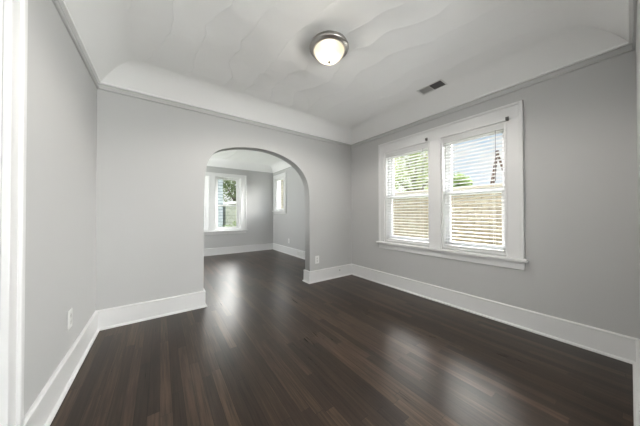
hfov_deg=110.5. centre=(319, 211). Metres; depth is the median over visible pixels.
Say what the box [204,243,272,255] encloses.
baseboard
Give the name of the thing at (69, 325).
wall outlet
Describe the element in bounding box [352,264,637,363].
baseboard
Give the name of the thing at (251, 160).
ceiling
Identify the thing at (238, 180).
window
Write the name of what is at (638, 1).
wall
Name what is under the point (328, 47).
ceiling light
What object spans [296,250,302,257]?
air vent
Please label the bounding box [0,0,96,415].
wall
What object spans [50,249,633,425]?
floor
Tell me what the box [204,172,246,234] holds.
trim
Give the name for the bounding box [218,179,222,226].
house
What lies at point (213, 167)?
trim
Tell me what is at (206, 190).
window
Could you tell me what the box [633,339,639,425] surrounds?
baseboard
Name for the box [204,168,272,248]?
wall
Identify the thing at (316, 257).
wall outlet
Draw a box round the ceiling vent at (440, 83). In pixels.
[417,79,447,94]
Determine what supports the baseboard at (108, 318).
attached to the wall at (153, 158)
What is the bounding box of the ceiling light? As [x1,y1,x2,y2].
[310,30,348,64]
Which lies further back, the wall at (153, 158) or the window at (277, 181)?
the window at (277, 181)
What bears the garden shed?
on the ground
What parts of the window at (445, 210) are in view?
sash, sash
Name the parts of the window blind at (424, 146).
rail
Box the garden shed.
[223,201,235,226]
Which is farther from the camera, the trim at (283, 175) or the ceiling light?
the trim at (283, 175)
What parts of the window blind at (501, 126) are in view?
ladder cord, rail, ladder cord, lift cord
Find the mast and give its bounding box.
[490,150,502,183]
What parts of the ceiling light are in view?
lamp shade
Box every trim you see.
[0,0,2,231]
[0,0,27,425]
[52,0,636,147]
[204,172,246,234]
[206,166,292,174]
[272,172,286,213]
[376,100,527,269]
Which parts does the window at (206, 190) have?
sash, sash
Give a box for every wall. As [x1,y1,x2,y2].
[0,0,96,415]
[95,89,351,310]
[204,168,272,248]
[273,50,639,338]
[636,0,639,293]
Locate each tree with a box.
[223,180,235,201]
[394,151,427,191]
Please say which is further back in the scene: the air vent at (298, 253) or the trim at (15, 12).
the air vent at (298, 253)
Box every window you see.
[204,175,208,230]
[215,176,240,229]
[275,177,282,210]
[385,142,428,245]
[441,121,505,254]
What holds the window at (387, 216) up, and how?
in the wall at (581, 231)
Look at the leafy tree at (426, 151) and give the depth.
10.87 m
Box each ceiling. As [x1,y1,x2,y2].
[58,0,632,144]
[207,150,290,172]
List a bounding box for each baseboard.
[24,311,99,425]
[96,289,206,330]
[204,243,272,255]
[273,243,304,259]
[302,264,351,283]
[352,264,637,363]
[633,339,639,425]
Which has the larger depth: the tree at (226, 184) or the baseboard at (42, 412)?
the tree at (226, 184)
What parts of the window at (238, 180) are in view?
sash, sash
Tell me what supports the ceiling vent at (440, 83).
in the ceiling at (252, 60)
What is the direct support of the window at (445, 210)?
in the wall at (581, 231)
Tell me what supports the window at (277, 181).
in the wall at (581, 231)
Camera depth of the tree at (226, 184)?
16.24 m
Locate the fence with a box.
[393,184,502,245]
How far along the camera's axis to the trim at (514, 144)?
2.45 m
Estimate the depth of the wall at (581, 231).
1.92 m
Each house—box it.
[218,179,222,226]
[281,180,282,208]
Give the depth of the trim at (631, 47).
2.23 m
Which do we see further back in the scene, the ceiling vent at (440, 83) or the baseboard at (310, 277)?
the baseboard at (310, 277)
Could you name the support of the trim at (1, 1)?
attached to the wall at (60, 245)
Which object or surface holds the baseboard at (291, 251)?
attached to the wall at (581, 231)
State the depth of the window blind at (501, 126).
2.46 m
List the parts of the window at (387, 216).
sash, sash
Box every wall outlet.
[67,308,71,329]
[315,256,318,263]
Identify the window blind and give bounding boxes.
[386,143,428,243]
[443,124,504,252]
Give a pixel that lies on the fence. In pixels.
(412, 224)
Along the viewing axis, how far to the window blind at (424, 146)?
3.13 m
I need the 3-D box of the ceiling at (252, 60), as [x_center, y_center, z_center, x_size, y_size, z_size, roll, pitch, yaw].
[0.091,-1.314,1.869,3.313,0.178,2.982,0,-1,-36]
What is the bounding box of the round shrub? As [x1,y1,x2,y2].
[452,172,473,186]

